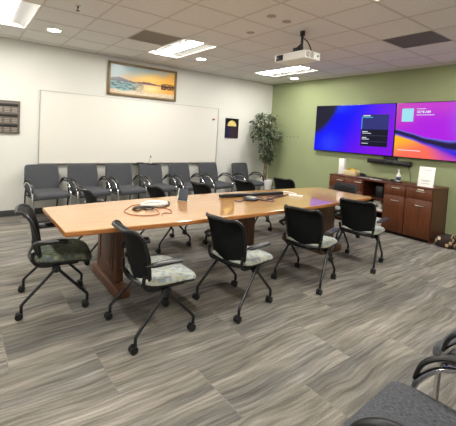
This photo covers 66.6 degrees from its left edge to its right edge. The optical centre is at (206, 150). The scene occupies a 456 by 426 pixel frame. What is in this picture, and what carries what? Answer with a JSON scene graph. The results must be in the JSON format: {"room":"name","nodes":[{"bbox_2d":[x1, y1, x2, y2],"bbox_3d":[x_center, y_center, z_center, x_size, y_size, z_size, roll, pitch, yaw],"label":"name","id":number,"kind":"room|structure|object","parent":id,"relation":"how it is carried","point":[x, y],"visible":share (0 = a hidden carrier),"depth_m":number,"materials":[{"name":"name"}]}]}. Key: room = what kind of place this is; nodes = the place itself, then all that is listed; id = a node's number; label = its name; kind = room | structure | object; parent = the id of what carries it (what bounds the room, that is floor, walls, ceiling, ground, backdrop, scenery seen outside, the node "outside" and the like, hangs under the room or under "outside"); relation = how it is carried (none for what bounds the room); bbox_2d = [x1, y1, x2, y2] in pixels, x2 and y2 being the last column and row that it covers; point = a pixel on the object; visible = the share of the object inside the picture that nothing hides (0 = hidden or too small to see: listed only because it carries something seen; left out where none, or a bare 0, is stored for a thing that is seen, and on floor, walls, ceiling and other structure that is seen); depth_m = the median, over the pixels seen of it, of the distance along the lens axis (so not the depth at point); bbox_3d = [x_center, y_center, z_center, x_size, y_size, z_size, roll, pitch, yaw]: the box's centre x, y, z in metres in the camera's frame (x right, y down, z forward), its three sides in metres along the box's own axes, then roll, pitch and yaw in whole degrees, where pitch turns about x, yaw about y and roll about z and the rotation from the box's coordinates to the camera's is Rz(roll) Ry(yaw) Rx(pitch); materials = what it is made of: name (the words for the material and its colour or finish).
{"room":"conference room","nodes":[
{"label":"conference room","id":0,"kind":"room"},
{"bbox_2d":[0,37,272,210],"bbox_3d":[-2.127,-0.429,6.278,9.300,3.027,0.100,1,4,-35],"label":"wall","id":1,"kind":"structure","parent":0,"point":[26,68],"depth_m":6.12,"materials":[{"name":"white paint"}]},
{"bbox_2d":[0,100,19,133],"bbox_3d":[-3.152,-0.530,5.461,0.364,0.516,0.039,1,4,-35],"label":"wall rack","id":2,"kind":"object","parent":1,"relation":"attached to","point":[9,110],"visible":1,"depth_m":5.47,"materials":[{"name":"brown"}]},
{"bbox_2d":[0,209,43,216],"bbox_3d":[-2.216,1.033,6.280,9.200,0.100,0.008,1,4,-35],"label":"baseboard","id":3,"kind":"structure","parent":1,"relation":"attached to","point":[5,213],"depth_m":5.61,"materials":[{"name":"grey plastic"}]},
{"bbox_2d":[38,90,218,164],"bbox_3d":[-1.265,-0.355,6.798,3.694,1.240,0.049,1,4,-35],"label":"whiteboard","id":4,"kind":"object","parent":1,"relation":"attached to","point":[74,128],"visible":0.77,"depth_m":6.56,"materials":[{"name":"white plastic"}]},
{"bbox_2d":[107,60,176,101],"bbox_3d":[-1.219,-1.327,6.747,1.442,0.616,0.042,1,4,-35],"label":"framed painting","id":5,"kind":"object","parent":1,"relation":"attached to","point":[124,79],"visible":1,"depth_m":6.71,"materials":[{"name":"brown wood"}]},
{"bbox_2d":[0,36,454,84],"bbox_3d":[0.112,-1.458,3.042,9.200,0.004,7.600,1,4,-35],"label":"trim","id":6,"kind":"structure","parent":1,"relation":"attached to","point":[0,36],"depth_m":6.50,"materials":[{"name":"silver metal"}]},
{"bbox_2d":[2,0,455,83],"bbox_3d":[0.112,-1.460,3.042,9.200,0.006,7.600,1,4,-35],"label":"grid","id":7,"kind":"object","parent":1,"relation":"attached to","point":[45,1],"depth_m":4.55,"materials":[{"name":"silver metal"}]},
{"bbox_2d":[225,118,238,137],"bbox_3d":[0.587,-0.520,8.101,0.384,0.450,0.023,1,4,-35],"label":"framed poster","id":8,"kind":"object","parent":1,"relation":"attached to","point":[231,125],"visible":1,"depth_m":8.10,"materials":[{"name":"black paper"}]},
{"bbox_2d":[0,213,455,425],"bbox_3d":[-0.031,1.406,3.258,9.300,0.100,7.700,1,4,-35],"label":"floor","id":9,"kind":"structure","parent":0,"point":[304,357],"depth_m":2.61,"materials":[{"name":"carpet"}]},
{"bbox_2d":[24,164,71,222],"bbox_3d":[-2.557,0.677,5.533,0.631,0.854,0.659,0,4,-44],"label":"armchair","id":10,"kind":"object","parent":9,"relation":"on","point":[41,181],"visible":0.9,"depth_m":5.58,"materials":[{"name":"grey fabric"}]},
{"bbox_2d":[14,203,91,320],"bbox_3d":[-1.319,0.887,2.985,0.608,0.824,0.601,2,3,-26],"label":"chair","id":11,"kind":"object","parent":9,"relation":"on","point":[53,253],"visible":0.99,"depth_m":2.85,"materials":[{"name":"black plastic"}]},
{"bbox_2d":[67,164,111,204],"bbox_3d":[-2.021,0.687,5.911,0.631,0.854,0.659,0,4,-43],"label":"armchair","id":12,"kind":"object","parent":9,"relation":"on","point":[85,175],"visible":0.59,"depth_m":5.98,"materials":[{"name":"grey fabric"}]},
{"bbox_2d":[75,185,127,264],"bbox_3d":[-1.242,0.832,4.133,0.608,0.824,0.601,1,4,-35],"label":"chair","id":13,"kind":"object","parent":9,"relation":"on","point":[89,195],"visible":0.25,"depth_m":3.93,"materials":[{"name":"black plastic"}]},
{"bbox_2d":[105,163,146,201],"bbox_3d":[-1.482,0.696,6.291,0.631,0.854,0.659,0,4,-44],"label":"armchair","id":14,"kind":"object","parent":9,"relation":"on","point":[120,175],"visible":0.82,"depth_m":6.33,"materials":[{"name":"grey fabric"}]},
{"bbox_2d":[104,219,195,355],"bbox_3d":[-0.419,0.952,2.668,0.608,0.824,0.601,1,4,-35],"label":"chair","id":15,"kind":"object","parent":9,"relation":"on","point":[158,272],"visible":1,"depth_m":2.51,"materials":[{"name":"black fabric"}]},
{"bbox_2d":[138,163,177,198],"bbox_3d":[-0.959,0.706,6.660,0.631,0.854,0.659,0,4,-43],"label":"armchair","id":16,"kind":"object","parent":9,"relation":"on","point":[152,173],"visible":0.62,"depth_m":6.74,"materials":[{"name":"grey fabric"}]},
{"bbox_2d":[140,182,190,253],"bbox_3d":[-0.540,0.846,4.613,0.608,0.824,0.601,1,4,-38],"label":"chair","id":17,"kind":"object","parent":9,"relation":"on","point":[154,191],"visible":0.31,"depth_m":4.45,"materials":[{"name":"black plastic"}]},
{"bbox_2d":[168,163,205,196],"bbox_3d":[-0.420,0.716,7.040,0.631,0.854,0.659,0,4,-44],"label":"armchair","id":18,"kind":"object","parent":9,"relation":"on","point":[180,171],"visible":0.7,"depth_m":7.12,"materials":[{"name":"grey fabric"}]},
{"bbox_2d":[182,180,210,243],"bbox_3d":[0.039,0.854,5.058,0.608,0.824,0.601,1,4,-38],"label":"chair","id":19,"kind":"object","parent":9,"relation":"on","point":[198,188],"visible":0.27,"depth_m":4.88,"materials":[{"name":"black fabric"}]},
{"bbox_2d":[42,187,370,299],"bbox_3d":[0.377,0.949,4.080,4.112,0.772,1.082,1,4,-35],"label":"conference table","id":20,"kind":"object","parent":9,"relation":"on","point":[89,218],"depth_m":3.40,"materials":[{"name":"brown wood"}]},
{"bbox_2d":[124,204,159,215],"bbox_3d":[-0.637,0.572,3.330,0.342,0.009,0.465,1,4,-35],"label":"cable","id":21,"kind":"object","parent":20,"relation":"on","point":[135,204],"visible":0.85,"depth_m":3.18,"materials":[{"name":"brown plastic"}]},
{"bbox_2d":[132,201,169,210],"bbox_3d":[-0.515,0.563,3.517,0.203,0.023,0.566,5,4,38],"label":"cable","id":22,"kind":"object","parent":20,"relation":"on","point":[135,207],"visible":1,"depth_m":3.42,"materials":[{"name":"black plastic"}]},
{"bbox_2d":[177,188,188,200],"bbox_3d":[-0.264,0.500,3.904,0.117,0.135,0.070,4,3,20],"label":"tablet","id":23,"kind":"object","parent":20,"relation":"on","point":[182,193],"visible":1,"depth_m":3.89,"materials":[{"name":"plastic"}]},
{"bbox_2d":[219,191,282,197],"bbox_3d":[0.591,0.566,4.454,1.000,0.040,0.060,1,3,-30],"label":"bar","id":24,"kind":"object","parent":20,"relation":"on","point":[272,192],"visible":0.94,"depth_m":4.40,"materials":[{"name":"black plastic"}]},
{"bbox_2d":[243,196,258,200],"bbox_3d":[0.530,0.576,4.167,0.190,0.042,0.189,1,4,-35],"label":"speakerphone","id":25,"kind":"object","parent":20,"relation":"on","point":[247,198],"visible":1,"depth_m":4.11,"materials":[{"name":"silver plastic"}]},
{"bbox_2d":[258,194,283,201],"bbox_3d":[0.786,0.584,4.438,0.282,0.029,0.667,4,3,24],"label":"cable","id":26,"kind":"object","parent":20,"relation":"on","point":[281,194],"visible":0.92,"depth_m":4.25,"materials":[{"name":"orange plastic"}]},
{"bbox_2d":[199,163,233,192],"bbox_3d":[0.185,0.726,7.466,0.631,0.854,0.659,0,4,-44],"label":"armchair","id":27,"kind":"object","parent":9,"relation":"on","point":[209,171],"visible":0.74,"depth_m":7.49,"materials":[{"name":"grey fabric"}]},
{"bbox_2d":[192,212,272,323],"bbox_3d":[0.270,0.965,3.131,0.608,0.824,0.601,0,4,-45],"label":"chair","id":28,"kind":"object","parent":9,"relation":"on","point":[229,239],"visible":1,"depth_m":2.98,"materials":[{"name":"black fabric"}]},
{"bbox_2d":[231,163,263,191],"bbox_3d":[0.929,0.740,7.991,0.631,0.854,0.659,0,4,-43],"label":"armchair","id":29,"kind":"object","parent":9,"relation":"on","point":[239,170],"visible":0.7,"depth_m":8.04,"materials":[{"name":"grey fabric"}]},
{"bbox_2d":[233,178,271,230],"bbox_3d":[0.714,0.865,5.558,0.608,0.824,0.601,1,4,-39],"label":"chair","id":30,"kind":"object","parent":9,"relation":"on","point":[241,185],"visible":0.27,"depth_m":5.41,"materials":[{"name":"black plastic"}]},
{"bbox_2d":[249,113,283,189],"bbox_3d":[1.403,0.134,8.217,1.044,2.086,0.782,1,4,-39],"label":"potted tree","id":31,"kind":"object","parent":9,"relation":"on","point":[264,129],"visible":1,"depth_m":8.15,"materials":[{"name":"green plant"}]},
{"bbox_2d":[266,177,294,221],"bbox_3d":[1.444,0.878,6.085,0.608,0.824,0.601,1,4,-41],"label":"chair","id":32,"kind":"object","parent":9,"relation":"on","point":[280,183],"visible":0.27,"depth_m":5.94,"materials":[{"name":"black fabric"}]},
{"bbox_2d":[271,204,339,294],"bbox_3d":[1.086,0.980,3.710,0.601,0.824,0.608,6,4,40],"label":"chair","id":33,"kind":"object","parent":9,"relation":"on","point":[305,227],"visible":1,"depth_m":3.56,"materials":[{"name":"black plastic"}]},
{"bbox_2d":[332,182,359,241],"bbox_3d":[2.051,0.942,5.478,0.608,0.824,0.601,1,4,-35],"label":"chair","id":34,"kind":"object","parent":9,"relation":"on","point":[339,186],"visible":0.2,"depth_m":5.54,"materials":[{"name":"black plastic"}]},
{"bbox_2d":[328,197,388,273],"bbox_3d":[1.913,0.993,4.324,0.601,0.824,0.608,6,4,41],"label":"chair","id":35,"kind":"object","parent":9,"relation":"on","point":[357,217],"visible":0.98,"depth_m":4.17,"materials":[{"name":"black fabric"}]},
{"bbox_2d":[329,173,448,243],"bbox_3d":[3.104,0.948,6.168,0.596,0.855,1.842,1,4,-35],"label":"credenza","id":36,"kind":"object","parent":9,"relation":"on","point":[415,212],"visible":0.78,"depth_m":5.57,"materials":[{"name":"brown wood"}]},
{"bbox_2d":[338,158,346,173],"bbox_3d":[2.658,0.311,6.780,0.080,0.305,0.120,1,4,-35],"label":"box","id":37,"kind":"object","parent":36,"relation":"on","point":[342,162],"visible":0.89,"depth_m":6.75,"materials":[{"name":"white cardboard"}]},
{"bbox_2d":[344,169,359,175],"bbox_3d":[2.780,0.428,6.638,0.172,0.100,0.232,1,4,-35],"label":"basket","id":38,"kind":"object","parent":36,"relation":"on","point":[346,172],"visible":0.8,"depth_m":6.57,"materials":[{"name":"beige wicker"}]},
{"bbox_2d":[358,176,386,180],"bbox_3d":[2.971,0.500,6.209,0.200,0.019,0.460,1,4,-35],"label":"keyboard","id":39,"kind":"object","parent":36,"relation":"on","point":[366,177],"visible":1,"depth_m":6.14,"materials":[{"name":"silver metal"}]},
{"bbox_2d":[364,194,382,200],"bbox_3d":[3.112,0.839,6.200,0.510,0.020,0.375,1,4,-35],"label":"shelf","id":40,"kind":"object","parent":36,"relation":"attached to","point":[372,196],"depth_m":6.16,"materials":[{"name":"brown wood"}]},
{"bbox_2d":[375,217,380,225],"bbox_3d":[2.976,1.235,6.002,0.050,0.134,0.110,1,4,-35],"label":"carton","id":41,"kind":"object","parent":36,"relation":"on","point":[377,218],"visible":0.36,"depth_m":5.99,"materials":[{"name":"white cardboard"}]},
{"bbox_2d":[375,185,383,197],"bbox_3d":[3.110,0.732,6.125,0.243,0.200,0.130,1,4,-35],"label":"desktop computer","id":42,"kind":"object","parent":36,"relation":"on","point":[379,193],"visible":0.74,"depth_m":6.05,"materials":[{"name":"black plastic"}]},
{"bbox_2d":[396,169,400,180],"bbox_3d":[3.277,0.434,5.915,0.067,0.215,0.067,4,3,9],"label":"sanitizer bottle","id":43,"kind":"object","parent":36,"relation":"on","point":[398,176],"visible":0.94,"depth_m":5.90,"materials":[{"name":"white plastic"}]},
{"bbox_2d":[417,166,435,187],"bbox_3d":[3.473,0.419,5.473,0.110,0.311,0.224,1,4,-39],"label":"sign holder","id":44,"kind":"object","parent":36,"relation":"on","point":[426,176],"visible":1,"depth_m":5.46,"materials":[{"name":"white paper"}]},
{"bbox_3d":[3.031,1.030,6.145,0.280,0.034,0.310,1,4,-35],"label":"paper stack","id":45,"kind":"object","parent":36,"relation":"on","visible":0},
{"bbox_2d":[372,200,382,208],"bbox_3d":[3.019,0.925,6.121,0.170,0.175,0.200,1,4,-35],"label":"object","id":46,"kind":"object","parent":45,"relation":"on","point":[379,203],"visible":0.66,"depth_m":6.06,"materials":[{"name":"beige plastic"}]},
{"bbox_2d":[341,354,455,425],"bbox_3d":[0.859,1.084,1.177,0.631,0.854,0.659,1,4,-38],"label":"armchair","id":47,"kind":"object","parent":9,"relation":"on","point":[397,403],"visible":1,"depth_m":1.38,"materials":[{"name":"grey fabric"}]},
{"bbox_2d":[433,329,455,400],"bbox_3d":[1.588,1.095,1.734,0.631,0.854,0.659,1,4,-35],"label":"armchair","id":48,"kind":"object","parent":9,"relation":"on","point":[446,345],"visible":0.59,"depth_m":1.78,"materials":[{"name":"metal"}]},
{"bbox_2d":[435,234,455,248],"bbox_3d":[3.599,1.349,5.210,0.230,0.207,0.249,1,4,-35],"label":"tote bag","id":49,"kind":"object","parent":9,"relation":"on","point":[444,241],"visible":1,"depth_m":5.14,"materials":[{"name":"black fabric"}]},
{"bbox_2d":[0,0,455,83],"bbox_3d":[0.118,-1.560,3.037,9.200,0.200,7.600,1,4,-35],"label":"ceiling","id":50,"kind":"structure","parent":0,"point":[371,14],"depth_m":4.40,"materials":[{"name":"tile"}]},
{"bbox_2d":[0,0,40,27],"bbox_3d":[-2.413,-1.703,4.150,0.584,0.100,1.194,1,4,-35],"label":"ceiling light","id":51,"kind":"object","parent":50,"relation":"attached to","point":[16,13],"visible":0.93,"depth_m":4.20,"materials":[{"name":"white plastic"}]},
{"bbox_2d":[46,28,61,32],"bbox_3d":[-2.122,-1.666,4.810,0.200,0.009,0.200,1,4,-35],"label":"recessed light","id":52,"kind":"object","parent":50,"relation":"in","point":[48,29],"visible":1,"depth_m":4.80,"materials":[{"name":"white plastic"}]},
{"bbox_2d":[129,30,181,45],"bbox_3d":[-0.745,-1.614,4.958,0.584,0.020,0.584,1,4,-35],"label":"ceiling vent","id":53,"kind":"object","parent":50,"relation":"in","point":[145,35],"visible":0.88,"depth_m":4.96,"materials":[{"name":"grey metal"}]},
{"bbox_2d":[149,39,215,57],"bbox_3d":[-0.419,-1.667,5.556,0.584,0.100,1.194,1,4,-35],"label":"ceiling light","id":54,"kind":"object","parent":50,"relation":"attached to","point":[184,47],"visible":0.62,"depth_m":5.60,"materials":[{"name":"white plastic"}]},
{"bbox_2d":[257,66,317,76],"bbox_3d":[1.574,-1.631,6.962,0.584,0.100,1.194,1,4,-35],"label":"ceiling light","id":55,"kind":"object","parent":50,"relation":"attached to","point":[296,69],"visible":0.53,"depth_m":7.02,"materials":[{"name":"white plastic"}]},
{"bbox_2d":[275,31,319,65],"bbox_3d":[1.117,-1.279,4.265,0.292,0.377,0.484,1,4,-35],"label":"ceiling projector","id":56,"kind":"object","parent":50,"relation":"hanging from","point":[298,56],"visible":1,"depth_m":4.20,"materials":[{"name":"white plastic"}]},
{"bbox_2d":[383,31,451,47],"bbox_3d":[2.649,-1.401,4.373,0.584,0.020,0.584,1,4,-35],"label":"ceiling vent","id":57,"kind":"object","parent":50,"relation":"in","point":[429,37],"visible":0.93,"depth_m":4.37,"materials":[{"name":"grey metal"}]},
{"bbox_2d":[267,64,455,235],"bbox_3d":[3.841,-0.082,5.788,0.100,3.027,7.600,1,4,-35],"label":"wall","id":58,"kind":"structure","parent":0,"point":[295,104],"depth_m":7.09,"materials":[{"name":"green paint"}]},
{"bbox_2d":[314,103,396,156],"bbox_3d":[2.914,-0.428,6.949,0.078,0.968,1.716,1,4,-35],"label":"wall screen","id":59,"kind":"object","parent":58,"relation":"attached to","point":[368,129],"visible":1,"depth_m":6.81,"materials":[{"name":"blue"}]},
{"bbox_2d":[367,156,411,166],"bbox_3d":[3.323,0.170,6.317,0.122,0.185,0.790,1,4,-35],"label":"bar","id":60,"kind":"object","parent":58,"relation":"attached to","point":[387,160],"visible":0.99,"depth_m":6.28,"materials":[{"name":"black plastic"}]},
{"bbox_2d":[393,101,455,161],"bbox_3d":[3.904,-0.303,5.543,0.078,0.968,1.716,1,4,-35],"label":"wall screen","id":61,"kind":"object","parent":58,"relation":"attached to","point":[423,130],"visible":1,"depth_m":5.80,"materials":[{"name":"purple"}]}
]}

